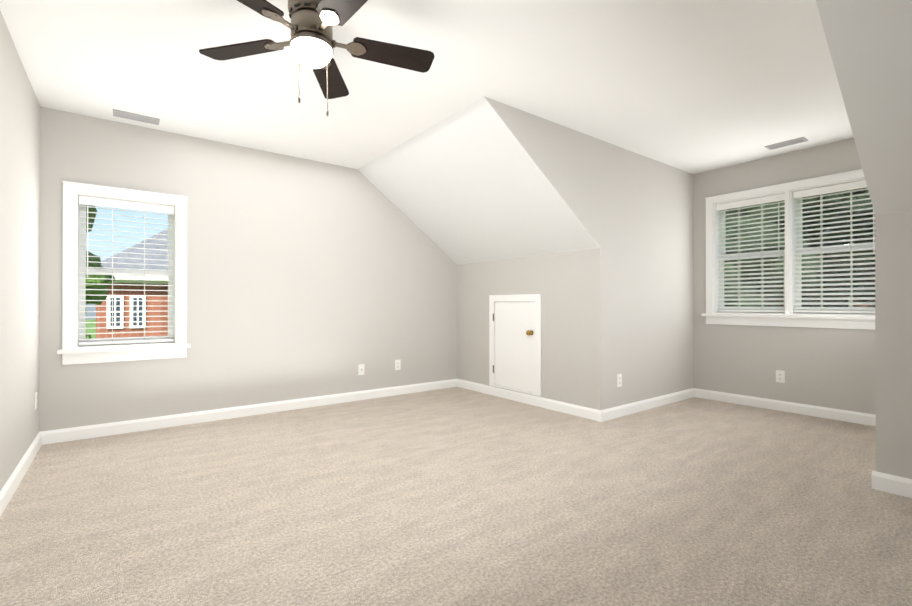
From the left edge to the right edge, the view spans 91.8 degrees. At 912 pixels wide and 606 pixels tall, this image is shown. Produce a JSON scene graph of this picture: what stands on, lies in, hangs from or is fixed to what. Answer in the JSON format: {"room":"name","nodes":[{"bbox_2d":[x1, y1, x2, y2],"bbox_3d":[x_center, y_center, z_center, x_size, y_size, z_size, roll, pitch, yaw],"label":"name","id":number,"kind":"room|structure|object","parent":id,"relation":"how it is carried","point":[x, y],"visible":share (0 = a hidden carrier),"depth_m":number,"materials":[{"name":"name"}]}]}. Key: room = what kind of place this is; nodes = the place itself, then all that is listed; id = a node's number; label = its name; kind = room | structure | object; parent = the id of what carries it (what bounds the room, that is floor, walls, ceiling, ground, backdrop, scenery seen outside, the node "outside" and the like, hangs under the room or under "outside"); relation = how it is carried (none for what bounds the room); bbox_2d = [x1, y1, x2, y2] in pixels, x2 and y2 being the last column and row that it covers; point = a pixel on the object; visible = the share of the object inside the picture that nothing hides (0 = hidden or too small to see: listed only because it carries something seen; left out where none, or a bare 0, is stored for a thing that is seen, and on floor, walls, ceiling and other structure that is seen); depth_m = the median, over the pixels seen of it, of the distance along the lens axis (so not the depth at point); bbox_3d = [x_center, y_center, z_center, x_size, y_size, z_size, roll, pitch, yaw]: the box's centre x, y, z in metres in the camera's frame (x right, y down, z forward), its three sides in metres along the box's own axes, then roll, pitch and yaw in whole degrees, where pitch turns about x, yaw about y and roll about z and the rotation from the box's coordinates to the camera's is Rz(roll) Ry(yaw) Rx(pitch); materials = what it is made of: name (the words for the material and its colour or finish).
{"room":"empty attic room","nodes":[
{"label":"empty attic room","id":0,"kind":"room"},
{"bbox_2d":[0,11,39,490],"bbox_3d":[-0.747,-0.208,0.075,0.150,2.440,7.980,0,0,-37],"label":"wall","id":1,"kind":"structure","parent":0,"point":[19,247],"depth_m":2.52,"materials":[{"name":"beige paint"}]},
{"bbox_2d":[0,432,41,516],"bbox_3d":[-0.681,0.964,0.121,0.015,0.095,7.680,0,0,-37],"label":"baseboard","id":2,"kind":"structure","parent":1,"relation":"attached to","point":[9,488],"depth_m":2.49,"materials":[{"name":"white paint"}]},
{"bbox_2d":[35,391,36,409],"bbox_3d":[-2.889,0.671,3.041,0.007,0.114,0.070,0,0,-37],"label":"electrical outlet","id":3,"kind":"object","parent":1,"relation":"attached to","point":[35,400],"visible":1,"depth_m":3.03,"materials":[{"name":"white plastic"}]},
{"bbox_2d":[39,107,456,431],"bbox_3d":[-1.478,-0.194,4.429,3.930,2.440,0.150,0,0,-37],"label":"wall","id":4,"kind":"structure","parent":0,"point":[306,278],"depth_m":4.06,"materials":[{"name":"beige paint"}]},
{"bbox_2d":[57,181,190,364],"bbox_3d":[-2.623,-0.221,3.541,0.833,1.353,0.237,0,0,-37],"label":"window","id":5,"kind":"structure","parent":4,"relation":"in","point":[78,347],"depth_m":3.49,"materials":[{"name":"white paint"}]},
{"bbox_2d":[40,379,456,444],"bbox_3d":[-1.488,0.978,4.314,3.780,0.095,0.015,0,0,-37],"label":"baseboard","id":6,"kind":"structure","parent":4,"relation":"attached to","point":[85,432],"depth_m":3.88,"materials":[{"name":"white paint"}]},
{"bbox_2d":[358,364,363,374],"bbox_3d":[-1.001,0.707,4.682,0.070,0.114,0.016,0,0,-37],"label":"electrical outlet","id":7,"kind":"object","parent":4,"relation":"attached to","point":[360,369],"visible":1,"depth_m":4.68,"materials":[{"name":"white plastic"}]},
{"bbox_2d":[395,359,400,369],"bbox_3d":[-0.652,0.693,4.950,0.070,0.114,0.007,0,0,-37],"label":"electrical outlet","id":8,"kind":"object","parent":4,"relation":"attached to","point":[397,364],"visible":1,"depth_m":4.95,"materials":[{"name":"white plastic"}]},
{"bbox_2d":[0,0,853,173],"bbox_3d":[1.500,-1.498,1.775,6.080,0.150,8.280,0,0,-37],"label":"ceiling","id":9,"kind":"structure","parent":0,"point":[694,86],"depth_m":2.73,"materials":[{"name":"white paint"}]},
{"bbox_2d":[113,109,159,124],"bbox_3d":[-2.433,-1.414,3.367,0.286,0.010,0.136,0,0,-37],"label":"ceiling vent","id":10,"kind":"object","parent":9,"relation":"in","point":[133,116],"visible":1,"depth_m":3.36,"materials":[{"name":"white metal"}]},
{"bbox_2d":[199,0,433,116],"bbox_3d":[-0.610,-1.114,1.922,1.081,0.616,1.045,0,0,-37],"label":"ceiling fan","id":11,"kind":"object","parent":9,"relation":"hanging from","point":[312,43],"visible":1,"depth_m":1.95,"materials":[{"name":"brown wood"}]},
{"bbox_2d":[764,137,807,149],"bbox_3d":[2.927,-1.412,3.917,0.136,0.010,0.286,0,0,-37],"label":"ceiling vent","id":12,"kind":"object","parent":9,"relation":"in","point":[786,143],"visible":1,"depth_m":3.90,"materials":[{"name":"white metal"}]},
{"bbox_2d":[0,387,911,605],"bbox_3d":[1.500,1.077,1.767,6.080,0.120,8.280,0,0,-37],"label":"floor","id":13,"kind":"structure","parent":0,"point":[455,496],"depth_m":2.15,"materials":[{"name":"carpet"}]},
{"bbox_2d":[357,96,599,264],"bbox_3d":[0.142,-0.936,4.402,1.580,1.277,2.249,0,0,-37],"label":"ceiling","id":14,"kind":"structure","parent":0,"point":[469,183],"depth_m":3.99,"materials":[{"name":"white paint"}]},
{"bbox_2d":[457,250,585,406],"bbox_3d":[0.648,0.252,4.748,0.150,1.550,1.900,0,0,-37],"label":"wall","id":15,"kind":"structure","parent":0,"point":[557,281],"depth_m":4.33,"materials":[{"name":"beige paint"}]},
{"bbox_2d":[489,294,540,395],"bbox_3d":[0.647,0.417,4.690,0.201,1.010,0.760,0,0,-37],"label":"door","id":16,"kind":"structure","parent":15,"relation":"in","point":[514,342],"depth_m":4.66,"materials":[{"name":"white paint"}]},
{"bbox_2d":[457,379,601,421],"bbox_3d":[0.632,0.979,4.630,0.015,0.095,2.065,0,0,-37],"label":"baseboard","id":17,"kind":"structure","parent":15,"relation":"attached to","point":[576,410],"depth_m":4.41,"materials":[{"name":"white paint"}]},
{"bbox_2d":[484,96,693,409],"bbox_3d":[1.416,-0.195,4.045,3.174,2.440,0.150,0,0,-37],"label":"wall","id":18,"kind":"structure","parent":0,"point":[632,211],"depth_m":4.07,"materials":[{"name":"beige paint"}]},
{"bbox_2d":[617,374,621,386],"bbox_3d":[1.477,0.700,3.989,0.070,0.114,0.007,0,0,-37],"label":"outlet","id":19,"kind":"object","parent":18,"relation":"attached to","point":[619,380],"visible":1,"depth_m":3.98,"materials":[{"name":"white plastic"}]},
{"bbox_2d":[601,388,693,421],"bbox_3d":[1.934,0.978,4.329,1.700,0.095,0.015,0,0,-37],"label":"baseboard","id":20,"kind":"structure","parent":18,"relation":"attached to","point":[627,409],"depth_m":4.23,"materials":[{"name":"white paint"}]},
{"bbox_2d":[693,138,875,414],"bbox_3d":[3.195,-0.195,4.197,0.150,2.440,1.750,0,0,-37],"label":"wall","id":21,"kind":"structure","parent":0,"point":[834,368],"depth_m":4.21,"materials":[{"name":"beige paint"}]},
{"bbox_2d":[776,370,784,382],"bbox_3d":[3.087,0.700,4.207,0.007,0.114,0.070,0,0,-37],"label":"outlet","id":22,"kind":"object","parent":21,"relation":"attached to","point":[780,376],"visible":1,"depth_m":4.20,"materials":[{"name":"white plastic"}]},
{"bbox_2d":[694,388,875,425],"bbox_3d":[3.129,0.978,4.144,0.015,0.095,1.750,0,0,-37],"label":"baseboard","id":23,"kind":"structure","parent":21,"relation":"attached to","point":[833,414],"depth_m":4.13,"materials":[{"name":"white paint"}]},
{"bbox_2d":[702,169,874,329],"bbox_3d":[3.174,-0.453,4.196,0.237,1.353,1.506,0,0,-37],"label":"dormer window","id":24,"kind":"structure","parent":21,"relation":"in","point":[792,312],"depth_m":4.16,"materials":[{"name":"white paint"}]},
{"bbox_2d":[816,0,911,215],"bbox_3d":[3.104,-0.949,0.478,1.580,1.277,4.079,0,0,-37],"label":"ceiling","id":25,"kind":"structure","parent":0,"point":[869,42],"depth_m":1.94,"materials":[{"name":"white paint"}]},
{"bbox_2d":[817,6,911,478],"bbox_3d":[2.561,-0.200,2.528,3.174,2.440,0.150,0,0,-37],"label":"wall","id":26,"kind":"structure","parent":0,"point":[893,298],"depth_m":2.37,"materials":[{"name":"beige paint"}]},
{"bbox_3d":[3.579,0.239,0.865,0.150,1.550,3.730,0,0,-37],"label":"wall","id":27,"kind":"structure","parent":0,"visible":0},
{"bbox_2d":[872,471,911,497],"bbox_3d":[3.464,0.967,0.879,0.015,0.095,3.895,0,0,-37],"label":"baseboard","id":28,"kind":"structure","parent":27,"relation":"attached to","point":[894,484],"depth_m":2.37,"materials":[{"name":"white paint"}]},
{"label":"outside","id":29,"kind":"structure","parent":0,"visible":0},
{"bbox_2d":[86,319,95,337],"bbox_3d":[4.082,4.452,27.962,280.000,0.300,280.000,0,0,-37],"label":"ground","id":30,"kind":"structure","parent":29,"point":[88,325],"depth_m":80.65,"materials":[{"name":"green plant"}]},
{"bbox_2d":[86,205,115,338],"bbox_3d":[-9.403,-0.141,8.966,3.969,8.764,3.782,0,0,-37],"label":"tree","id":31,"kind":"object","parent":30,"relation":"on","point":[97,281],"depth_m":9.38,"materials":[{"name":"green plant"}]},
{"bbox_2d":[96,229,167,337],"bbox_3d":[-10.744,-0.316,22.405,12.280,9.200,9.930,0,0,-37],"label":"house","id":32,"kind":"structure","parent":30,"relation":"on","point":[148,281],"depth_m":16.14,"materials":[{"name":"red brick"}]},
{"bbox_2d":[724,195,820,306],"bbox_3d":[6.260,-0.550,11.510,4.855,9.598,4.977,0,0,-37],"label":"tree","id":33,"kind":"object","parent":30,"relation":"on","point":[763,241],"depth_m":9.83,"materials":[{"name":"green plant"}]},
{"bbox_2d":[765,230,867,306],"bbox_3d":[17.692,-0.321,20.711,9.930,9.200,20.900,0,0,-37],"label":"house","id":34,"kind":"structure","parent":30,"relation":"on","point":[843,301],"depth_m":16.81,"materials":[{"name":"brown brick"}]},
{"bbox_2d":[781,187,874,306],"bbox_3d":[12.734,-1.565,13.941,5.298,11.644,6.323,0,0,-37],"label":"tree","id":35,"kind":"object","parent":30,"relation":"on","point":[839,233],"depth_m":13.39,"materials":[{"name":"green plant"}]},
{"bbox_2d":[855,254,874,296],"bbox_3d":[10.642,-0.275,8.645,4.797,9.028,4.494,0,0,-37],"label":"tree","id":36,"kind":"object","parent":30,"relation":"on","point":[863,271],"depth_m":10.45,"materials":[{"name":"brown plant"}]}
]}

